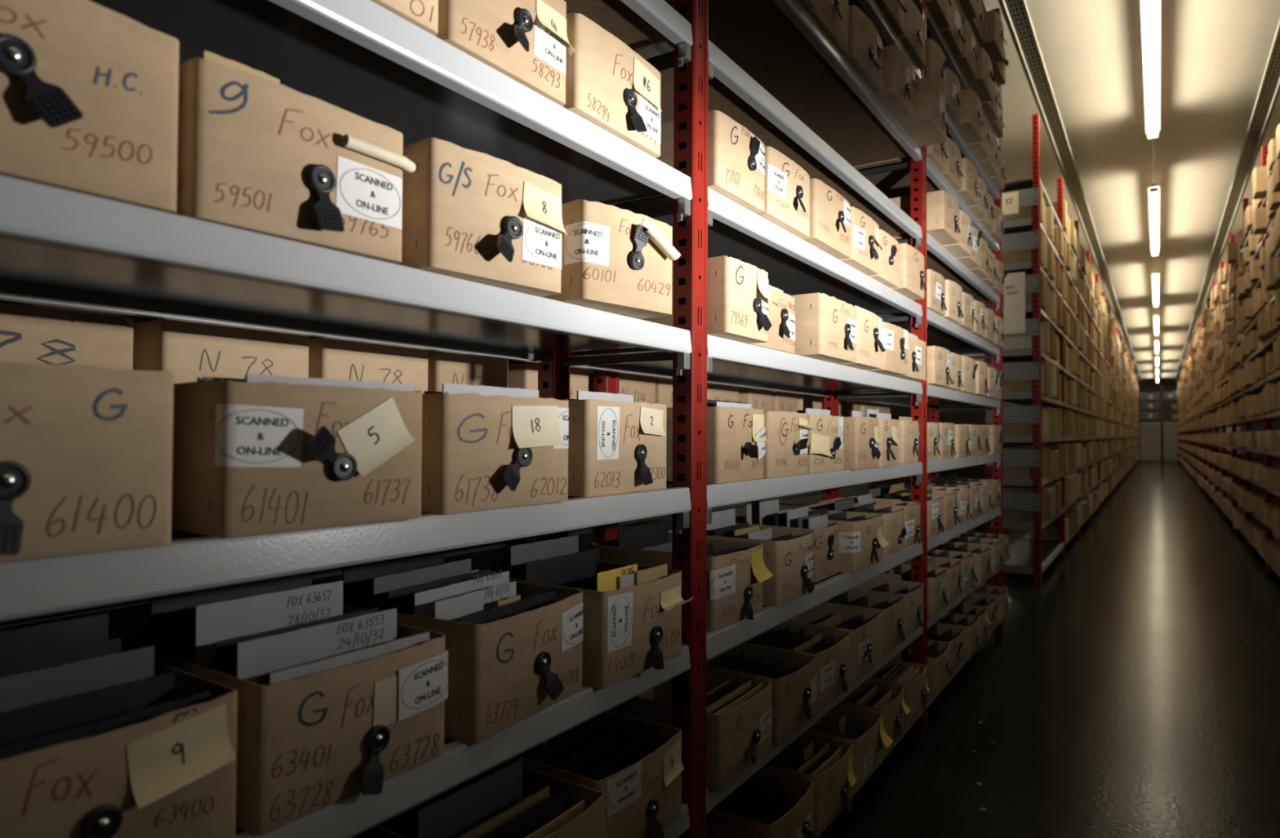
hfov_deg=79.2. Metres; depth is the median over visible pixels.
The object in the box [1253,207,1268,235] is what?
box
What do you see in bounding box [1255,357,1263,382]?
box
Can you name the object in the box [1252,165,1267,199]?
box
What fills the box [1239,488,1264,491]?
box
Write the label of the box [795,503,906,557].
box
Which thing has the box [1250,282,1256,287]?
box
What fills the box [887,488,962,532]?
box
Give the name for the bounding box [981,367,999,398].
box
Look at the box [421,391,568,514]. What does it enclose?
box
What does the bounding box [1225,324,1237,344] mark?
box
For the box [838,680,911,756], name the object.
box
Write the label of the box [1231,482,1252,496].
box
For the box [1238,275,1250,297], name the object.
box
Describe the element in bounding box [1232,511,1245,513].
box
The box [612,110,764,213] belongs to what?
box
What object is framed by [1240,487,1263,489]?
box
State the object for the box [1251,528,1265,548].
box
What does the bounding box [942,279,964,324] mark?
box
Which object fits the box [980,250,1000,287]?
box
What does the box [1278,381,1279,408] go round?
box
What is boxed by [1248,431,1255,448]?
box
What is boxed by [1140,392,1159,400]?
storage box
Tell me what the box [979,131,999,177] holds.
box
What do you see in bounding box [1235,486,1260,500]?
box
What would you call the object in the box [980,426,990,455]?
box
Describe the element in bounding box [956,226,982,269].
box
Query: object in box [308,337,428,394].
box
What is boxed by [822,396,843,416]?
box
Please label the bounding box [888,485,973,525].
box
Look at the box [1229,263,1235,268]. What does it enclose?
box
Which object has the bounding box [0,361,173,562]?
box
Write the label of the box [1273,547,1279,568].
box
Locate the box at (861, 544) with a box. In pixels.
[778,508,888,573]
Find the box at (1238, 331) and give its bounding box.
[1235,311,1244,333]
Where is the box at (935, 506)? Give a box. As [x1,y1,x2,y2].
[847,493,944,539]
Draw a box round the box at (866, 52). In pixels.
[844,4,886,94]
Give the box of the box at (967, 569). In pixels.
[927,549,977,594]
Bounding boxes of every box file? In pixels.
[1002,229,1044,266]
[1002,272,1045,307]
[1002,322,1042,351]
[1002,360,1048,394]
[1002,379,1033,393]
[1003,186,1043,222]
[1003,405,1041,436]
[1003,448,1047,478]
[1003,452,1042,479]
[1003,486,1043,524]
[1017,485,1055,514]
[1019,360,1050,395]
[1022,444,1062,474]
[1029,443,1066,471]
[1031,518,1069,542]
[1032,366,1044,394]
[1032,482,1062,513]
[1041,197,1044,229]
[1041,235,1046,269]
[1041,282,1045,309]
[1041,322,1049,353]
[1041,406,1043,436]
[1041,442,1075,444]
[1042,278,1047,313]
[1043,408,1050,436]
[1043,410,1046,436]
[1043,488,1053,518]
[1043,493,1051,520]
[1044,203,1046,231]
[1044,240,1048,272]
[1044,243,1047,271]
[1045,207,1053,237]
[1045,410,1048,436]
[1046,246,1054,279]
[1046,285,1050,317]
[1046,448,1049,478]
[1047,328,1053,357]
[1048,364,1057,398]
[1049,450,1057,476]
[1050,290,1056,320]
[1050,408,1057,436]
[1051,200,1066,229]
[1051,213,1053,244]
[1051,332,1057,359]
[1052,258,1055,285]
[1053,227,1057,252]
[1054,368,1058,399]
[1055,261,1060,289]
[1055,408,1062,436]
[1057,227,1062,257]
[1057,267,1062,292]
[1057,295,1062,328]
[1057,336,1058,363]
[1057,476,1071,505]
[1058,339,1059,364]
[1058,373,1062,400]
[1058,374,1061,400]
[1060,231,1063,259]
[1060,273,1062,295]
[1062,413,1066,436]
[1062,446,1065,472]
[1062,447,1063,472]
[1063,205,1066,231]
[1063,240,1066,266]
[1063,270,1064,298]
[1063,304,1066,333]
[1063,342,1066,367]
[1064,213,1068,239]
[1064,272,1066,299]
[1064,375,1066,402]
[1064,409,1072,436]
[1064,411,1068,436]
[1064,441,1090,462]
[1064,446,1066,471]
[1064,483,1067,506]
[1065,243,1069,268]
[1065,277,1068,303]
[1065,311,1068,334]
[1065,475,1075,502]
[1066,242,1071,271]
[1066,311,1069,337]
[1066,346,1068,370]
[1066,382,1067,403]
[1066,444,1068,471]
[1066,444,1071,470]
[1066,513,1074,536]
[1066,515,1070,536]
[1067,285,1073,307]
[1067,382,1072,404]
[1067,507,1076,533]
[1068,217,1070,243]
[1068,312,1071,339]
[1068,473,1078,498]
[1069,348,1075,374]
[1070,219,1074,246]
[1070,254,1071,278]
[1070,316,1072,340]
[1071,226,1075,249]
[1071,255,1075,281]
[1071,258,1074,279]
[1071,288,1075,312]
[1071,315,1073,341]
[1071,380,1076,405]
[1071,412,1074,436]
[1071,444,1075,467]
[1071,445,1075,468]
[1071,476,1073,502]
[1071,502,1077,510]
[1072,228,1076,253]
[1072,320,1076,345]
[1074,292,1077,315]
[1074,351,1079,376]
[1074,413,1079,436]
[1074,475,1076,500]
[1075,236,1080,260]
[1075,260,1078,285]
[1075,443,1079,466]
[1075,444,1078,466]
[1076,322,1080,347]
[1076,383,1079,406]
[1076,510,1078,530]
[1077,502,1080,526]
[1078,474,1080,496]
[1080,360,1082,380]
[1080,360,1084,382]
[1080,386,1084,408]
[1080,390,1082,408]
[1080,414,1085,436]
[1080,447,1083,465]
[1080,470,1085,492]
[1080,502,1082,524]
[1080,502,1084,524]
[1082,444,1088,463]
[1082,446,1086,463]
[1082,467,1088,488]
[1084,363,1088,382]
[1084,387,1087,409]
[1084,390,1086,409]
[1084,418,1088,436]
[1084,502,1087,521]
[1085,499,1089,516]
[1086,493,1090,514]
[1087,390,1090,411]
[1087,492,1092,513]
[1088,417,1091,436]
[1088,469,1090,488]
[1089,442,1093,462]
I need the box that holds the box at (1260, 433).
[1257,431,1263,448]
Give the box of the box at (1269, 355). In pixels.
[1266,351,1273,375]
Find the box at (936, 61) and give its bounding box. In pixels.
[926,37,947,101]
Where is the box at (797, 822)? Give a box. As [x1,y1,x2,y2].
[705,768,816,837]
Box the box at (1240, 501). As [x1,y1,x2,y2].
[1237,490,1264,507]
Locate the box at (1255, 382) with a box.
[1253,364,1257,383]
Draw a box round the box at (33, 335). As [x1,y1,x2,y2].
[0,302,133,369]
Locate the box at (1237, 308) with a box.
[1235,301,1239,312]
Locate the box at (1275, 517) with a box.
[1271,514,1279,538]
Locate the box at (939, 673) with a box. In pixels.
[892,640,955,697]
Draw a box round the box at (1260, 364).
[1256,360,1263,380]
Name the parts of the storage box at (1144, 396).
lid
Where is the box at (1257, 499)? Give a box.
[1256,497,1279,501]
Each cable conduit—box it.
[1151,133,1155,184]
[1154,252,1155,271]
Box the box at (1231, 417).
[1229,404,1238,419]
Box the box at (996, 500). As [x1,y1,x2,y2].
[931,478,1003,511]
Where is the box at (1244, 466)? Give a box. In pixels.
[1240,462,1279,478]
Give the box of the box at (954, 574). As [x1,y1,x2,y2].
[901,557,967,604]
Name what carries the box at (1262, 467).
on the shelving rack at (1267, 419)
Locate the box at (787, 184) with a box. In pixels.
[756,146,809,238]
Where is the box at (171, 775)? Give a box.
[0,650,237,837]
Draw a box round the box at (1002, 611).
[970,584,1011,624]
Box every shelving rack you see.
[0,0,1004,837]
[0,360,928,639]
[984,113,1138,585]
[1177,144,1279,577]
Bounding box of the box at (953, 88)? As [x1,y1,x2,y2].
[946,66,960,123]
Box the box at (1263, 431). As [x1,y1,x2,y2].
[1262,431,1265,449]
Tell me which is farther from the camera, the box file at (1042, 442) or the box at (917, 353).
the box file at (1042, 442)
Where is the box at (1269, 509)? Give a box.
[1265,505,1279,528]
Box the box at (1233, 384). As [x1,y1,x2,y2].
[1232,374,1240,392]
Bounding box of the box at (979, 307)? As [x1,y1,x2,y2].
[969,300,988,337]
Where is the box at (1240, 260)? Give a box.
[1237,256,1243,277]
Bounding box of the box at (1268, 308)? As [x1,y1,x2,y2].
[1265,302,1278,334]
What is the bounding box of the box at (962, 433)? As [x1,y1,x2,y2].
[954,424,974,457]
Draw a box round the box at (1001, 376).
[991,371,1004,399]
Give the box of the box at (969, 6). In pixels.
[959,0,978,19]
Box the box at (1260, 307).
[1257,290,1262,311]
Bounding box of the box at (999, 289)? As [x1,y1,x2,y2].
[990,258,1008,295]
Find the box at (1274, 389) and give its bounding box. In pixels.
[1270,386,1279,410]
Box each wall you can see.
[0,45,1074,626]
[1101,378,1220,456]
[1219,421,1279,461]
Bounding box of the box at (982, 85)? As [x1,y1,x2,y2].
[968,47,995,102]
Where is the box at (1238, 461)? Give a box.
[1237,460,1278,475]
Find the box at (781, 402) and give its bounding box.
[772,391,797,413]
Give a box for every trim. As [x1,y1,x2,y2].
[998,0,1141,382]
[1174,17,1279,380]
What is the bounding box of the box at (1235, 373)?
[1234,371,1243,391]
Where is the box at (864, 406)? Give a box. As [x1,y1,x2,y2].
[853,400,875,417]
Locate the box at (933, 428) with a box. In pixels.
[927,422,946,461]
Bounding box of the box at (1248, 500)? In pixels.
[1242,493,1278,512]
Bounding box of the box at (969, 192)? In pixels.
[955,157,982,206]
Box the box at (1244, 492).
[1243,492,1275,495]
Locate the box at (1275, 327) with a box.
[1272,305,1279,330]
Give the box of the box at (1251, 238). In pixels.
[1248,233,1256,255]
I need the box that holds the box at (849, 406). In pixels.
[843,400,860,416]
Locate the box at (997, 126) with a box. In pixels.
[990,96,1005,137]
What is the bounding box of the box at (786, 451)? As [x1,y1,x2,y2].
[763,410,816,478]
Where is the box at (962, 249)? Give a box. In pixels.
[942,209,972,257]
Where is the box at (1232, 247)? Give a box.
[1226,241,1237,264]
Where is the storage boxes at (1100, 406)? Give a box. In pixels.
[1074,244,1139,508]
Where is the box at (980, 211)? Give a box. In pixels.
[968,176,989,219]
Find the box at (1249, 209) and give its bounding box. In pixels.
[1245,204,1252,230]
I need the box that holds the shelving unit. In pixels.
[1138,385,1178,461]
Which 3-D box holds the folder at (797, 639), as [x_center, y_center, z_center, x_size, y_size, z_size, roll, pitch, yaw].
[0.463,0.758,2.412,0.006,0.156,0.260,-2,-2,34]
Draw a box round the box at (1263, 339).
[1257,337,1269,342]
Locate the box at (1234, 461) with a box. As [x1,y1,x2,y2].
[1231,458,1257,472]
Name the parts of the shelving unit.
upright post, shelf, shelf, shelf, upright post, shelf, shelf, shelf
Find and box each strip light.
[1140,0,1160,139]
[1147,183,1159,256]
[1151,271,1159,306]
[1153,314,1159,335]
[1154,339,1159,353]
[1155,355,1159,366]
[1155,368,1159,375]
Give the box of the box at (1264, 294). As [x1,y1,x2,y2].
[1261,277,1269,305]
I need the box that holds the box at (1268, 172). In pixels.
[1266,153,1272,180]
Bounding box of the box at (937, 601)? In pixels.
[875,564,948,617]
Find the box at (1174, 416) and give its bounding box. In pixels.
[1172,414,1177,419]
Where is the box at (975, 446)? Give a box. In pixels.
[954,424,982,457]
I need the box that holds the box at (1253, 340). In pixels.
[1248,330,1257,351]
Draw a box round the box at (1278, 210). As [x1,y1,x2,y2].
[1276,206,1279,242]
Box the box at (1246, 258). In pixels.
[1242,246,1253,266]
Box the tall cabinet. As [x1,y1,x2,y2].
[1163,422,1177,461]
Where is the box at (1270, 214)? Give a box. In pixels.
[1266,190,1276,218]
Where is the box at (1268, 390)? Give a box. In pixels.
[1265,382,1278,412]
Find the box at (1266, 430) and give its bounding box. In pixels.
[1265,430,1266,449]
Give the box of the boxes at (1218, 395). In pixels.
[1176,262,1262,519]
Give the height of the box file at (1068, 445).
0.290 m
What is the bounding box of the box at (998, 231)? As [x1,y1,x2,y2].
[990,204,1004,242]
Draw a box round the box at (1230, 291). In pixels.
[1227,272,1235,293]
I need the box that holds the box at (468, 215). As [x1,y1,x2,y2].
[396,137,568,297]
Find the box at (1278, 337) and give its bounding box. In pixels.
[1276,335,1279,367]
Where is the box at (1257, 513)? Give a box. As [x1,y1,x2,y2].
[1254,500,1279,519]
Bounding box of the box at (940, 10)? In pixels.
[926,0,951,30]
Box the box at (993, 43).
[978,9,1007,63]
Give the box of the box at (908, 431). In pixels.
[897,420,919,463]
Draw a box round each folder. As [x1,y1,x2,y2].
[0,613,108,661]
[0,637,121,677]
[0,645,154,713]
[0,671,174,747]
[0,691,210,760]
[150,572,311,658]
[194,581,342,670]
[196,377,204,382]
[202,50,279,83]
[204,377,245,382]
[214,607,378,677]
[235,608,396,684]
[245,373,413,391]
[257,633,420,685]
[268,631,429,684]
[342,551,444,608]
[372,558,471,610]
[385,766,496,837]
[386,568,489,615]
[413,569,509,617]
[416,759,522,837]
[424,391,442,394]
[433,581,515,622]
[442,383,538,398]
[457,590,555,624]
[457,786,549,837]
[483,787,568,837]
[496,595,520,607]
[509,535,578,581]
[524,548,599,585]
[524,800,584,837]
[546,728,616,776]
[577,391,633,402]
[617,523,668,549]
[618,572,635,589]
[635,564,667,585]
[640,542,671,552]
[706,400,746,407]
[706,508,735,536]
[706,542,713,555]
[706,546,737,556]
[706,679,729,698]
[706,679,739,706]
[706,680,751,713]
[706,682,745,707]
[710,683,757,714]
[712,522,748,537]
[714,683,763,715]
[715,401,751,408]
[733,524,759,538]
[734,656,763,675]
[745,628,773,644]
[746,500,759,524]
[747,528,771,540]
[754,659,782,679]
[755,626,790,646]
[759,497,778,525]
[768,284,782,292]
[768,533,791,541]
[770,628,804,650]
[774,512,786,527]
[776,666,798,679]
[786,506,808,528]
[791,632,822,652]
[796,743,829,773]
[797,410,805,413]
[798,513,819,528]
[803,742,813,764]
[803,746,835,775]
[804,635,834,654]
[805,408,830,415]
[808,507,828,515]
[808,514,827,528]
[810,747,841,776]
[816,611,840,628]
[826,591,848,604]
[827,511,846,520]
[834,498,853,511]
[838,714,845,737]
[839,614,862,630]
[843,515,865,521]
[843,718,863,740]
[848,595,867,607]
[852,411,861,417]
[853,502,874,513]
[854,305,874,314]
[855,685,876,705]
[857,493,871,503]
[865,688,884,706]
[866,408,878,417]
[868,486,887,498]
[872,506,891,514]
[873,689,892,708]
[874,582,888,592]
[874,600,888,609]
[875,498,891,505]
[876,413,891,419]
[881,663,897,680]
[884,491,902,499]
[887,662,904,681]
[888,483,904,493]
[888,563,905,575]
[892,666,909,682]
[896,502,907,506]
[897,587,907,594]
[897,666,914,683]
[898,416,911,421]
[899,494,911,500]
[902,667,919,684]
[903,488,911,493]
[905,483,911,488]
[907,332,917,337]
[907,647,911,654]
[927,479,932,484]
[927,484,932,489]
[927,489,932,494]
[927,496,932,501]
[927,547,935,556]
[927,557,936,567]
[927,569,935,577]
[933,477,945,484]
[933,482,944,487]
[935,544,942,550]
[937,550,948,558]
[941,561,951,568]
[942,540,955,551]
[942,612,954,625]
[946,479,957,484]
[946,483,957,487]
[954,554,962,559]
[955,543,968,552]
[957,533,968,542]
[958,476,968,481]
[958,616,968,626]
[959,480,969,485]
[962,594,973,605]
[964,529,975,537]
[968,607,977,616]
[970,478,979,482]
[970,537,980,544]
[973,547,981,554]
[977,533,986,537]
[977,584,986,594]
[990,533,999,538]
[991,587,999,595]
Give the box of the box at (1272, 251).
[1269,225,1277,257]
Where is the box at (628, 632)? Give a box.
[471,560,693,688]
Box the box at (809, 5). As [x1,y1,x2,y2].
[798,0,815,11]
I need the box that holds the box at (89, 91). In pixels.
[0,0,179,213]
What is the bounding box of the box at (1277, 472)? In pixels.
[1275,471,1279,492]
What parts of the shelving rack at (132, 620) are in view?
upright post, upright post, upright post, upright post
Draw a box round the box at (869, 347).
[838,309,885,369]
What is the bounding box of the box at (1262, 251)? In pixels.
[1259,246,1265,270]
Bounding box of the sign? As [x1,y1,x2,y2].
[1001,191,1018,214]
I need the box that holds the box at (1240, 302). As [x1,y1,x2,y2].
[1238,300,1243,305]
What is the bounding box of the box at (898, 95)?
[876,44,919,123]
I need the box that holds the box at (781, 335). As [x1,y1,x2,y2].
[750,287,795,354]
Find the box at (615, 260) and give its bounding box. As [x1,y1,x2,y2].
[542,199,680,319]
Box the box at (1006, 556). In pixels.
[964,532,1010,564]
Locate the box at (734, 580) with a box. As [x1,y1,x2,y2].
[590,535,773,631]
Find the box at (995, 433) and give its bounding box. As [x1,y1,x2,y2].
[980,425,1005,454]
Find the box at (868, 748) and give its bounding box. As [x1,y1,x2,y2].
[804,704,893,794]
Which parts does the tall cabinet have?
drawer, drawer, drawer, drawer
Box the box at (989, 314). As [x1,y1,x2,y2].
[981,307,999,343]
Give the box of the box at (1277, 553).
[1275,551,1279,575]
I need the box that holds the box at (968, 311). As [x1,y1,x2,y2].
[957,292,978,331]
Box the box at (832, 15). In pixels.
[808,0,848,56]
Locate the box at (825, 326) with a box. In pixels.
[791,293,856,364]
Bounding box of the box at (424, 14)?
[370,0,438,35]
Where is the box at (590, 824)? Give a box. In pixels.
[351,760,604,837]
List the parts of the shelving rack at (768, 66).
upright post, upright post, upright post, upright post, upright post, upright post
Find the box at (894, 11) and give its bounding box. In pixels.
[875,0,906,35]
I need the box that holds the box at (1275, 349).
[1272,340,1279,370]
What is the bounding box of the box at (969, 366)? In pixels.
[959,355,977,393]
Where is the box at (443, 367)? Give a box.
[427,350,508,391]
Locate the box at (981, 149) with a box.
[968,114,994,160]
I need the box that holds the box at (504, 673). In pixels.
[342,581,583,744]
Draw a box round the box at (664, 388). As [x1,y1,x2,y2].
[655,379,672,407]
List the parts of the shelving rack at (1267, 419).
upright post, upright post, upright post, upright post, upright post, upright post, upright post, upright post, upright post, upright post, upright post, upright post, upright post, upright post, upright post, upright post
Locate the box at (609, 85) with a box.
[562,12,662,157]
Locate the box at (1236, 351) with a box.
[1231,346,1242,364]
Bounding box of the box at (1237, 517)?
[1232,512,1253,528]
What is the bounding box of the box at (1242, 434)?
[1239,431,1244,446]
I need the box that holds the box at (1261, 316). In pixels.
[1257,311,1273,338]
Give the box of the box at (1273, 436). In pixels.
[1266,430,1279,451]
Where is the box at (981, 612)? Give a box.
[950,604,990,646]
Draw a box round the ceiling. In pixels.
[984,0,1279,379]
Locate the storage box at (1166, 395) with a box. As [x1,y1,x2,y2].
[1163,391,1177,399]
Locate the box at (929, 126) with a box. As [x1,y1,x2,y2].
[900,76,948,146]
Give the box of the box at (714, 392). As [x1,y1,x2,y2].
[706,382,738,402]
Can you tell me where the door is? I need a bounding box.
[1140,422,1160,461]
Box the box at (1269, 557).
[1265,542,1279,566]
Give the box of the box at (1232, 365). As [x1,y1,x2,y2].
[1230,346,1237,368]
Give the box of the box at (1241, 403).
[1239,400,1253,417]
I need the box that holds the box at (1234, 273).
[1231,269,1237,289]
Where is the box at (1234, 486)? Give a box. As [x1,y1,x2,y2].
[1233,484,1257,499]
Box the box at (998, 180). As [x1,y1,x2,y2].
[990,149,1008,190]
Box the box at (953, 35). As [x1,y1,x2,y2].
[940,0,964,57]
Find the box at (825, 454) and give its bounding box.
[807,414,844,473]
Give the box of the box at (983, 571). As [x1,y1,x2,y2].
[942,543,995,585]
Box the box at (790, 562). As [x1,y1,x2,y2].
[668,528,814,607]
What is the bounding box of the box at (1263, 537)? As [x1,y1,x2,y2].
[1261,534,1279,553]
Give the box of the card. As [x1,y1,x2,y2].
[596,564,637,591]
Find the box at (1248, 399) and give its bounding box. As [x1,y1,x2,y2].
[1244,395,1257,415]
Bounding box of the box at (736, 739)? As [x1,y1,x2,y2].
[606,669,772,791]
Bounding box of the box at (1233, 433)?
[1233,432,1235,445]
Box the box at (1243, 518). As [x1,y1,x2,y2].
[1242,517,1258,533]
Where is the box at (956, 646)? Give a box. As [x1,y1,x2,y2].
[927,624,963,672]
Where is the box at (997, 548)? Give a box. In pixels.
[943,536,1004,576]
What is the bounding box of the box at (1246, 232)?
[1244,210,1249,236]
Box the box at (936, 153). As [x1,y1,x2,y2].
[853,133,947,173]
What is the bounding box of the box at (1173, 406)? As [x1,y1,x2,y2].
[1171,404,1177,408]
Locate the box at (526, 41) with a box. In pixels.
[435,0,575,106]
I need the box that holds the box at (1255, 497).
[1253,496,1279,512]
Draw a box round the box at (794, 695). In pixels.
[706,643,817,746]
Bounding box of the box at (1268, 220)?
[1266,200,1272,226]
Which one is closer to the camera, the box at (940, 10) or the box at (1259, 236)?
the box at (940, 10)
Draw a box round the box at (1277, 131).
[1275,123,1279,159]
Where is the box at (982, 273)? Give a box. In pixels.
[969,238,992,279]
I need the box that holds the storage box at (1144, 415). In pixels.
[1140,412,1159,419]
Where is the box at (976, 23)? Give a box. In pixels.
[968,0,986,42]
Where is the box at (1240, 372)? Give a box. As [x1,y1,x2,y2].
[1236,368,1248,388]
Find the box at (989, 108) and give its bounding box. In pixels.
[981,80,1001,122]
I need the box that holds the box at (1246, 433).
[1244,431,1249,447]
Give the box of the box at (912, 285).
[891,242,927,300]
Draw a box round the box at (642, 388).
[588,372,655,404]
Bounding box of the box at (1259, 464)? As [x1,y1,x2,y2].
[1257,464,1279,481]
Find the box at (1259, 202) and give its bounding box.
[1256,198,1262,208]
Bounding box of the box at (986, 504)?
[931,480,993,515]
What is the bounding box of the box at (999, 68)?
[991,48,1008,85]
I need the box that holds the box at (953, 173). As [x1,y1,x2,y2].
[941,137,964,191]
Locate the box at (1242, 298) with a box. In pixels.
[1235,277,1247,301]
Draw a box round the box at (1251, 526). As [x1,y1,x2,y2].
[1250,525,1265,542]
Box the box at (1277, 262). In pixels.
[1273,256,1279,284]
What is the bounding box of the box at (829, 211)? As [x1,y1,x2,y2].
[801,177,850,259]
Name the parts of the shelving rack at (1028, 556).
upright post, panel, panel, panel, panel, panel, panel, panel, panel, upright post, upright post, upright post, upright post, upright post, upright post, upright post, upright post, upright post, upright post, upright post, upright post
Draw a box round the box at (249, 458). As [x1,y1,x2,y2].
[171,379,422,537]
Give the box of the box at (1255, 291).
[1252,288,1261,315]
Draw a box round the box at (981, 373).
[969,360,989,395]
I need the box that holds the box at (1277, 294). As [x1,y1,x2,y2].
[1274,288,1279,321]
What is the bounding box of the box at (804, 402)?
[794,393,822,410]
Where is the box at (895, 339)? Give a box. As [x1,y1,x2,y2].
[865,321,910,376]
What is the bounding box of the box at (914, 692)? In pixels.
[867,659,929,728]
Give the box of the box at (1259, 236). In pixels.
[1257,234,1262,243]
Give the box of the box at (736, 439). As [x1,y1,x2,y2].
[666,406,767,483]
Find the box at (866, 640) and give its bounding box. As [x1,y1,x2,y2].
[786,604,881,683]
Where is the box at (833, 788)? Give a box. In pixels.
[762,733,856,837]
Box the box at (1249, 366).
[1244,361,1255,385]
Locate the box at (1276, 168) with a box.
[1272,158,1279,192]
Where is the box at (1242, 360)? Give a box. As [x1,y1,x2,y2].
[1240,340,1244,361]
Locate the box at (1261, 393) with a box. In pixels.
[1260,391,1263,413]
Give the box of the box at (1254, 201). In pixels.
[1252,199,1256,223]
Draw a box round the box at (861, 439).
[844,416,880,470]
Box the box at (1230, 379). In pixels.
[1228,376,1235,395]
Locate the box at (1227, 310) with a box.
[1223,306,1233,321]
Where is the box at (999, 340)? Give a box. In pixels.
[991,315,1004,347]
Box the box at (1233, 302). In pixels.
[1231,299,1235,318]
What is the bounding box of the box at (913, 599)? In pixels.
[852,577,923,638]
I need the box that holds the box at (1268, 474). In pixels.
[1262,467,1279,488]
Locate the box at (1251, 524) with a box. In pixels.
[1250,523,1265,526]
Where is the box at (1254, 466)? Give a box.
[1250,463,1279,481]
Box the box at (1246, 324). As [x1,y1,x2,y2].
[1244,320,1250,326]
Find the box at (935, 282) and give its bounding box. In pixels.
[926,269,946,316]
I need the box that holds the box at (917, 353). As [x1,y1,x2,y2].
[893,335,925,381]
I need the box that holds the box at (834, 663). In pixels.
[743,622,851,713]
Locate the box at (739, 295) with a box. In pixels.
[641,255,777,343]
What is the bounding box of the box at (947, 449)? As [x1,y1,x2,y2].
[939,422,956,459]
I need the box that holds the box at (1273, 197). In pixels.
[1268,173,1279,210]
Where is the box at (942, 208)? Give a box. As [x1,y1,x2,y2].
[888,190,960,245]
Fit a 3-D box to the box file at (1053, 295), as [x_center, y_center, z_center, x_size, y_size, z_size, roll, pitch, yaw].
[3.863,-1.093,7.576,0.360,0.270,0.145,0,-1,34]
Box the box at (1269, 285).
[1264,256,1279,290]
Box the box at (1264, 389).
[1262,388,1268,413]
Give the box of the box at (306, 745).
[121,612,448,835]
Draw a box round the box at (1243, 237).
[1242,217,1247,242]
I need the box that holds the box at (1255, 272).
[1249,259,1260,283]
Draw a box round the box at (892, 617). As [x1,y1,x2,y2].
[821,589,906,657]
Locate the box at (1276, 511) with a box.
[1273,508,1279,514]
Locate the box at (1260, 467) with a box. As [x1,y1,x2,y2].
[1258,465,1279,484]
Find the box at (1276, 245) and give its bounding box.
[1273,217,1279,249]
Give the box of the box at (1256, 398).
[1253,394,1260,414]
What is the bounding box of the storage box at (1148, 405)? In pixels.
[1140,401,1159,409]
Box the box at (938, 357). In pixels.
[926,345,954,387]
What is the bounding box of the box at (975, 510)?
[932,484,982,520]
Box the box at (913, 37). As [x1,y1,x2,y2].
[898,0,924,68]
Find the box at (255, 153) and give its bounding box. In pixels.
[175,57,415,263]
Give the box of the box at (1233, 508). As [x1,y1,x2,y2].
[1231,507,1243,520]
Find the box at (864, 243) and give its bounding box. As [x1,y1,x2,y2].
[840,206,883,275]
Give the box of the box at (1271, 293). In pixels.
[1268,290,1274,300]
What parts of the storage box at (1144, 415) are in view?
lid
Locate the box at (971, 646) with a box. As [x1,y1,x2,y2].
[933,613,979,662]
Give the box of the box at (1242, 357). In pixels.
[1240,341,1248,359]
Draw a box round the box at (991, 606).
[958,594,997,633]
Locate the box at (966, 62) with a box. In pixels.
[955,22,977,80]
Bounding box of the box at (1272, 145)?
[1267,137,1277,170]
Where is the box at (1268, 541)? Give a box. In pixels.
[1262,539,1279,559]
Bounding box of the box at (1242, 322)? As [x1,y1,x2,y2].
[1240,308,1248,329]
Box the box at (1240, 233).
[1238,229,1243,248]
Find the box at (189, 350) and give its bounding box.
[133,319,309,383]
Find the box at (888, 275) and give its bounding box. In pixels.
[869,229,898,288]
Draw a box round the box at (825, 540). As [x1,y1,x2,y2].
[735,516,838,582]
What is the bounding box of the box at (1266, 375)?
[1265,355,1268,377]
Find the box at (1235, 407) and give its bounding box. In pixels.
[1232,404,1238,418]
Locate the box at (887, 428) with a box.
[877,418,900,467]
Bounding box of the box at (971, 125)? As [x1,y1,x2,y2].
[955,88,983,143]
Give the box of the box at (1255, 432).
[1255,431,1257,448]
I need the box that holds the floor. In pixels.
[817,455,1279,837]
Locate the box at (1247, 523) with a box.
[1244,520,1262,538]
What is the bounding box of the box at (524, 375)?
[508,363,588,399]
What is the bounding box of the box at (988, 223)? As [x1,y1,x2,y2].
[979,192,997,231]
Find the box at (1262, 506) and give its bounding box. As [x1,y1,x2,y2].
[1259,502,1279,524]
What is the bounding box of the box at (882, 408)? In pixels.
[875,403,889,413]
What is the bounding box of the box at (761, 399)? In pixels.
[738,387,772,411]
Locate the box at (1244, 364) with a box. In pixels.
[1244,364,1251,386]
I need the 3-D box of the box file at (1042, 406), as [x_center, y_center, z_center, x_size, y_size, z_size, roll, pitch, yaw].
[3.459,0.024,7.045,0.360,0.270,0.195,0,-1,34]
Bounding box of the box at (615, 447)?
[568,399,666,497]
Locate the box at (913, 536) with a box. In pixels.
[820,497,920,548]
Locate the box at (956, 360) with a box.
[942,351,964,391]
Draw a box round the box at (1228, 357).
[1226,355,1235,369]
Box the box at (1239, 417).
[1237,401,1241,418]
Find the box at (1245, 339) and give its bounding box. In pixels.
[1241,334,1250,356]
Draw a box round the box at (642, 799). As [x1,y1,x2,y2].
[507,711,684,837]
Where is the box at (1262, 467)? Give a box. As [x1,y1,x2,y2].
[1262,466,1279,485]
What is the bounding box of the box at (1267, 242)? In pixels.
[1265,237,1269,260]
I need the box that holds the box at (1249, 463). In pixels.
[1248,462,1279,479]
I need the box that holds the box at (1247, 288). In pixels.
[1244,271,1253,292]
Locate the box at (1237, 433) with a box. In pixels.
[1235,431,1239,446]
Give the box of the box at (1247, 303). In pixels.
[1243,297,1256,319]

